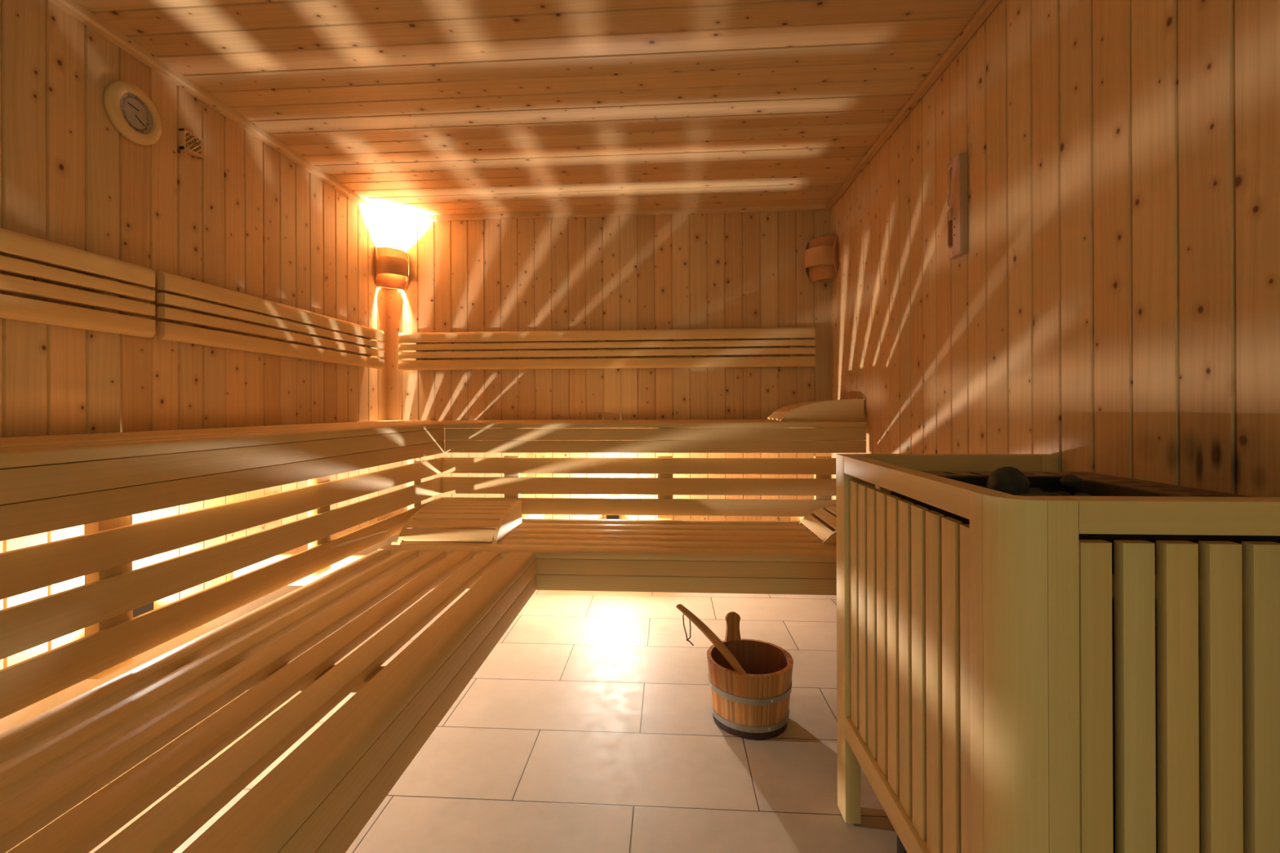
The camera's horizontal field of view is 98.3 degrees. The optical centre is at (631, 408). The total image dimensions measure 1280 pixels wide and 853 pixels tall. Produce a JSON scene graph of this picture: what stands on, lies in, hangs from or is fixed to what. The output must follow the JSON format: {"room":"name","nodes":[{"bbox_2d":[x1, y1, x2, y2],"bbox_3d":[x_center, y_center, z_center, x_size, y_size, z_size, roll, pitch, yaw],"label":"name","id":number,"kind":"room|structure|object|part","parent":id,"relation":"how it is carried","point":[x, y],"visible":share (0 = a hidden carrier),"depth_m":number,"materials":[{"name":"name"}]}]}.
{"room":"sauna","nodes":[
{"label":"sauna","id":0,"kind":"room"},
{"bbox_2d":[0,0,387,670],"bbox_3d":[-1.555,-0.066,1.205,0.018,2.066,4.000,0,0,4],"label":"wall","id":1,"kind":"structure","parent":0,"point":[243,216],"depth_m":1.77,"materials":[{"name":"brown wood"}]},
{"bbox_2d":[0,227,155,337],"bbox_3d":[-1.540,-0.321,0.849,0.059,0.213,1.692,0,0,4],"label":"backrest","id":2,"kind":"object","parent":1,"relation":"attached to","point":[104,317],"visible":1,"depth_m":1.46,"materials":[{"name":"brown wood"}]},
{"bbox_2d":[103,80,161,145],"bbox_3d":[-1.506,-0.893,1.680,0.023,0.174,0.174,0,0,4],"label":"thermometer","id":3,"kind":"object","parent":1,"relation":"attached to","point":[133,113],"visible":1,"depth_m":1.67,"materials":[{"name":"brown wood"}]},
{"bbox_2d":[133,602,153,617],"bbox_3d":[-1.482,0.563,1.649,0.064,0.123,0.088,0,0,4],"label":"lamp","id":4,"kind":"object","parent":1,"relation":"attached to","point":[142,610],"visible":0.02,"depth_m":1.65,"materials":[{"name":"black metal"}]},
{"bbox_2d":[178,128,203,158],"bbox_3d":[-1.494,-0.897,1.877,0.021,0.068,0.074,0,0,4],"label":"vent","id":5,"kind":"object","parent":1,"relation":"attached to","point":[183,132],"visible":1,"depth_m":1.87,"materials":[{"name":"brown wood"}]},
{"bbox_2d":[0,538,388,733],"bbox_3d":[-1.538,0.824,1.204,0.009,0.285,4.000,0,0,4],"label":"baseboard","id":6,"kind":"structure","parent":1,"relation":"attached to","point":[8,722],"depth_m":1.71,"materials":[{"name":"wood"}]},
{"bbox_2d":[48,0,390,222],"bbox_3d":[-1.536,-1.086,1.203,0.030,0.027,4.000,0,0,4],"label":"trim","id":7,"kind":"structure","parent":1,"relation":"attached to","point":[73,8],"depth_m":1.88,"materials":[{"name":"brown wood"}]},
{"bbox_2d":[0,420,475,719],"bbox_3d":[-1.251,0.293,1.235,0.582,0.446,3.900,0,0,4],"label":"bench","id":8,"kind":"object","parent":1,"relation":"attached to","point":[97,482],"visible":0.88,"depth_m":1.19,"materials":[{"name":"brown wood"}]},
{"bbox_3d":[-1.297,0.084,1.238,0.491,0.026,3.900,0,0,4],"label":"seat","id":9,"kind":"part","parent":8,"relation":"part of","materials":[{"name":"brown wood"}]},
{"bbox_2d":[156,271,384,368],"bbox_3d":[-1.439,-0.321,2.392,0.059,0.213,1.335,0,0,4],"label":"backrest","id":10,"kind":"object","parent":1,"relation":"attached to","point":[184,290],"visible":1,"depth_m":2.10,"materials":[{"name":"brown wood"}]},
{"bbox_2d":[374,245,409,290],"bbox_3d":[-1.341,-0.786,3.112,0.178,0.232,0.141,0,0,-41],"label":"lamp","id":11,"kind":"object","parent":1,"relation":"attached to","point":[392,267],"visible":1,"depth_m":3.08,"materials":[{"name":"brown wood"}]},
{"bbox_3d":[-1.344,-0.856,3.115,0.166,0.084,0.075,0,0,-41],"label":"lamp shade","id":12,"kind":"part","parent":11,"relation":"part of","materials":[{"name":"brown wood"}]},
{"bbox_3d":[-1.349,-0.725,3.121,0.166,0.093,0.095,0,0,-41],"label":"lamp shade","id":13,"kind":"part","parent":11,"relation":"part of","materials":[{"name":"brown wood"}]},
{"bbox_2d":[5,587,897,852],"bbox_3d":[-0.305,0.986,0.847,2.616,0.050,4.650,0,0,4],"label":"floor","id":14,"kind":"structure","parent":0,"point":[589,726],"depth_m":1.54,"materials":[{"name":"beige tile"}]},
{"bbox_2d":[706,611,793,739],"bbox_3d":[0.364,0.816,1.709,0.260,0.281,0.263,0,0,4],"label":"bucket","id":15,"kind":"object","parent":14,"relation":"on","point":[753,704],"visible":0.99,"depth_m":1.62,"materials":[{"name":"wood"}]},
{"bbox_2d":[675,604,746,673],"bbox_3d":[0.268,0.789,1.783,0.060,0.199,0.389,0,0,-35],"label":"ladle","id":16,"kind":"object","parent":15,"relation":"in","point":[718,644],"visible":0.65,"depth_m":1.79,"materials":[{"name":"brown wood"}]},
{"bbox_3d":[0.192,0.762,1.911,0.038,0.120,0.029,0,0,30],"label":"cord","id":17,"kind":"part","parent":16,"relation":"part of","materials":[{"name":"brown fabric"}]},
{"bbox_3d":[0.335,0.767,1.829,0.052,0.183,0.013,0,0,-13],"label":"handle","id":18,"kind":"part","parent":15,"relation":"part of","materials":[{"name":"brown wood"}]},
{"bbox_2d":[835,453,1279,852],"bbox_3d":[0.715,0.531,0.981,0.489,0.844,0.672,0,0,4],"label":"guard","id":19,"kind":"object","parent":14,"relation":"on","point":[975,660],"visible":0.96,"depth_m":0.69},
{"bbox_3d":[0.509,0.532,1.300,0.036,0.844,0.062,0,0,4],"label":"post","id":20,"kind":"part","parent":19,"relation":"part of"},
{"bbox_3d":[0.488,0.733,1.005,0.030,0.050,0.529,0,0,4],"label":"rail","id":21,"kind":"part","parent":19,"relation":"part of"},
{"bbox_3d":[0.488,0.130,1.005,0.036,0.040,0.529,0,0,4],"label":"rail","id":22,"kind":"part","parent":19,"relation":"part of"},
{"bbox_3d":[0.734,0.142,1.302,0.416,0.066,0.030,0,0,4],"label":"rail","id":23,"kind":"part","parent":19,"relation":"part of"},
{"bbox_3d":[0.471,0.532,0.725,0.036,0.844,0.031,0,0,4],"label":"post","id":24,"kind":"part","parent":19,"relation":"part of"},
{"bbox_3d":[0.474,0.434,0.684,0.048,0.648,0.048,0,0,4],"label":"corner post","id":25,"kind":"part","parent":19,"relation":"part of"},
{"bbox_3d":[0.962,0.530,1.284,0.036,0.844,0.036,0,0,4],"label":"post","id":26,"kind":"part","parent":19,"relation":"part of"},
{"bbox_3d":[0.516,0.532,0.676,0.035,0.844,0.036,0,0,4],"label":"post","id":27,"kind":"part","parent":19,"relation":"part of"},
{"bbox_3d":[0.709,0.129,0.663,0.354,0.040,0.036,0,0,4],"label":"rail","id":28,"kind":"part","parent":19,"relation":"part of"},
{"bbox_2d":[890,471,1279,852],"bbox_3d":[0.736,0.544,0.941,0.400,0.822,0.445,0,0,4],"label":"stove","id":29,"kind":"object","parent":14,"relation":"on","point":[1094,484],"visible":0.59,"depth_m":0.94,"materials":[{"name":"black metal"}]},
{"bbox_3d":[0.581,0.827,1.155,0.040,0.258,0.040,0,0,4],"label":"leg","id":30,"kind":"part","parent":29,"relation":"part of","materials":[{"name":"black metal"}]},
{"bbox_2d":[986,466,1030,495],"bbox_3d":[0.648,0.131,0.951,0.065,0.062,0.064,0,0,4],"label":"stone","id":31,"kind":"object","parent":29,"relation":"in","point":[1010,480],"visible":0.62,"depth_m":0.93,"materials":[{"name":"stone"}]},
{"bbox_2d":[1014,493,1050,496],"bbox_3d":[0.622,0.152,0.858,0.079,0.039,0.071,0,0,-35],"label":"stone","id":32,"kind":"object","parent":29,"relation":"in","point":[1030,494],"visible":0.17,"depth_m":0.86,"materials":[{"name":"brown stone"}]},
{"bbox_2d":[1027,488,1044,493],"bbox_3d":[0.761,0.172,1.053,0.048,0.041,0.044,0,0,14],"label":"stone","id":33,"kind":"object","parent":29,"relation":"in","point":[1031,490],"visible":0.26,"depth_m":1.04,"materials":[{"name":"brown stone"}]},
{"bbox_2d":[1040,491,1063,496],"bbox_3d":[0.753,0.171,0.997,0.048,0.040,0.043,0,0,20],"label":"stone","id":34,"kind":"object","parent":29,"relation":"in","point":[1051,494],"visible":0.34,"depth_m":0.99,"materials":[{"name":"brown stone"}]},
{"bbox_2d":[943,476,1172,496],"bbox_3d":[0.695,0.197,0.916,0.291,0.120,0.356,0,0,4],"label":"basket","id":35,"kind":"object","parent":29,"relation":"on","point":[1094,487],"depth_m":1.03,"materials":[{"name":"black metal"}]},
{"bbox_2d":[1052,491,1071,496],"bbox_3d":[0.814,0.179,1.048,0.048,0.042,0.045,0,0,29],"label":"stone","id":36,"kind":"object","parent":29,"relation":"in","point":[1062,493],"visible":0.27,"depth_m":1.04,"materials":[{"name":"brown stone"}]},
{"bbox_2d":[1059,474,1083,486],"bbox_3d":[0.815,0.134,1.024,0.039,0.022,0.028,0,0,4],"label":"stone","id":37,"kind":"object","parent":36,"relation":"on","point":[1069,480],"visible":1,"depth_m":1.02,"materials":[{"name":"stone"}]},
{"bbox_2d":[1072,493,1092,496],"bbox_3d":[0.809,0.174,0.993,0.049,0.042,0.042,0,0,-11],"label":"stone","id":38,"kind":"object","parent":29,"relation":"in","point":[1076,494],"visible":0.2,"depth_m":0.99,"materials":[{"name":"brown stone"}]},
{"bbox_3d":[0.732,0.134,0.939,0.396,0.003,0.440,0,0,4],"label":"plate","id":39,"kind":"part","parent":29,"relation":"part of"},
{"bbox_2d":[75,0,986,215],"bbox_3d":[-0.296,-1.114,1.123,2.516,0.018,3.998,0,0,4],"label":"ceiling","id":40,"kind":"structure","parent":0,"point":[414,107],"depth_m":1.90,"materials":[{"name":"brown wood"}]},
{"bbox_2d":[386,209,831,520],"bbox_3d":[-0.159,-0.072,3.126,2.516,2.066,0.018,0,0,4],"label":"wall","id":41,"kind":"structure","parent":0,"point":[720,270],"depth_m":3.11,"materials":[{"name":"brown wood"}]},
{"bbox_2d":[388,533,399,544],"bbox_3d":[-0.156,0.818,3.113,2.498,0.285,0.009,0,0,4],"label":"baseboard","id":42,"kind":"structure","parent":41,"relation":"attached to","point":[395,537],"depth_m":3.19,"materials":[{"name":"wood"}]},
{"bbox_2d":[233,514,836,595],"bbox_3d":[-0.196,0.581,2.543,2.494,0.138,1.149,0,0,4],"label":"bench","id":43,"kind":"object","parent":41,"relation":"attached to","point":[662,555],"visible":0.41,"depth_m":1.98,"materials":[{"name":"brown wood"}]},
{"bbox_2d":[0,550,536,852],"bbox_3d":[-0.725,0.583,0.624,0.587,0.138,2.750,0,0,4],"label":"bench","id":44,"kind":"object","parent":43,"relation":"attached to","point":[319,798],"visible":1,"depth_m":0.93,"materials":[{"name":"brown wood"}]},
{"bbox_2d":[397,499,521,543],"bbox_3d":[-0.692,0.463,2.291,0.385,0.101,0.370,0,0,4],"label":"headrest cover","id":45,"kind":"object","parent":43,"relation":"on","point":[504,517],"visible":1,"depth_m":2.20,"materials":[{"name":"brown wood"}]},
{"bbox_3d":[0.064,0.524,2.296,1.942,0.026,0.478,0,0,4],"label":"seat","id":46,"kind":"part","parent":43,"relation":"part of","materials":[{"name":"brown wood"}]},
{"bbox_2d":[799,504,835,544],"bbox_3d":[0.911,0.456,2.236,0.370,0.101,0.375,0,0,4],"label":"headrest cover","id":47,"kind":"object","parent":43,"relation":"on","point":[815,521],"visible":0.36,"depth_m":2.26,"materials":[{"name":"brown wood"}]},
{"bbox_2d":[398,327,815,370],"bbox_3d":[-0.163,-0.327,3.087,2.315,0.213,0.059,0,0,4],"label":"backrest","id":48,"kind":"object","parent":41,"relation":"attached to","point":[420,339],"visible":1,"depth_m":3.06,"materials":[{"name":"brown wood"}]},
{"bbox_2d":[388,203,826,222],"bbox_3d":[-0.165,-1.092,3.102,2.456,0.027,0.030,0,0,4],"label":"trim","id":49,"kind":"structure","parent":41,"relation":"attached to","point":[797,207],"depth_m":3.09,"materials":[{"name":"brown wood"}]},
{"bbox_2d":[606,496,619,519],"bbox_3d":[-0.103,0.557,3.084,0.068,0.123,0.060,0,0,4],"label":"lamp","id":50,"kind":"object","parent":41,"relation":"attached to","point":[608,517],"visible":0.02,"depth_m":3.06,"materials":[{"name":"black metal"}]},
{"bbox_2d":[441,419,866,519],"bbox_3d":[0.094,0.287,2.808,1.941,0.446,0.583,0,0,4],"label":"bench","id":51,"kind":"object","parent":41,"relation":"attached to","point":[637,436],"visible":0.88,"depth_m":2.53,"materials":[{"name":"brown wood"}]},
{"bbox_3d":[0.107,0.077,2.852,1.918,0.026,0.494,0,0,4],"label":"seat","id":52,"kind":"part","parent":51,"relation":"part of","materials":[{"name":"brown wood"}]},
{"bbox_2d":[765,399,863,421],"bbox_3d":[0.876,0.010,2.701,0.370,0.101,0.385,0,0,4],"label":"headrest cover","id":53,"kind":"object","parent":51,"relation":"on","point":[843,410],"visible":1,"depth_m":2.51,"materials":[{"name":"brown wood"}]},
{"bbox_2d":[803,235,837,282],"bbox_3d":[1.005,-0.796,2.958,0.141,0.232,0.178,0,0,-41],"label":"lamp","id":54,"kind":"object","parent":41,"relation":"attached to","point":[820,255],"visible":1,"depth_m":2.92,"materials":[{"name":"brown wood"}]},
{"bbox_3d":[1.008,-0.866,2.960,0.075,0.084,0.166,0,0,-41],"label":"lamp shade","id":55,"kind":"part","parent":54,"relation":"part of","materials":[{"name":"brown wood"}]},
{"bbox_3d":[1.014,-0.735,2.966,0.095,0.093,0.166,0,0,-41],"label":"lamp shade","id":56,"kind":"part","parent":54,"relation":"part of","materials":[{"name":"brown wood"}]},
{"bbox_2d":[830,0,1279,499],"bbox_3d":[0.973,-0.077,1.038,0.018,2.066,4.000,0,0,4],"label":"wall","id":57,"kind":"structure","parent":0,"point":[1112,307],"depth_m":1.18,"materials":[{"name":"brown wood"}]},
{"bbox_2d":[825,0,1001,210],"bbox_3d":[0.945,-1.097,1.040,0.030,0.027,4.000,0,0,4],"label":"trim","id":58,"kind":"structure","parent":57,"relation":"attached to","point":[988,6],"depth_m":1.88,"materials":[{"name":"brown wood"}]},
{"bbox_2d":[946,152,968,259],"bbox_3d":[0.988,-0.611,1.681,0.031,0.299,0.070,0,0,4],"label":"timer","id":59,"kind":"object","parent":57,"relation":"attached to","point":[957,175],"visible":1,"depth_m":1.66,"materials":[{"name":"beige wood"}]}
]}

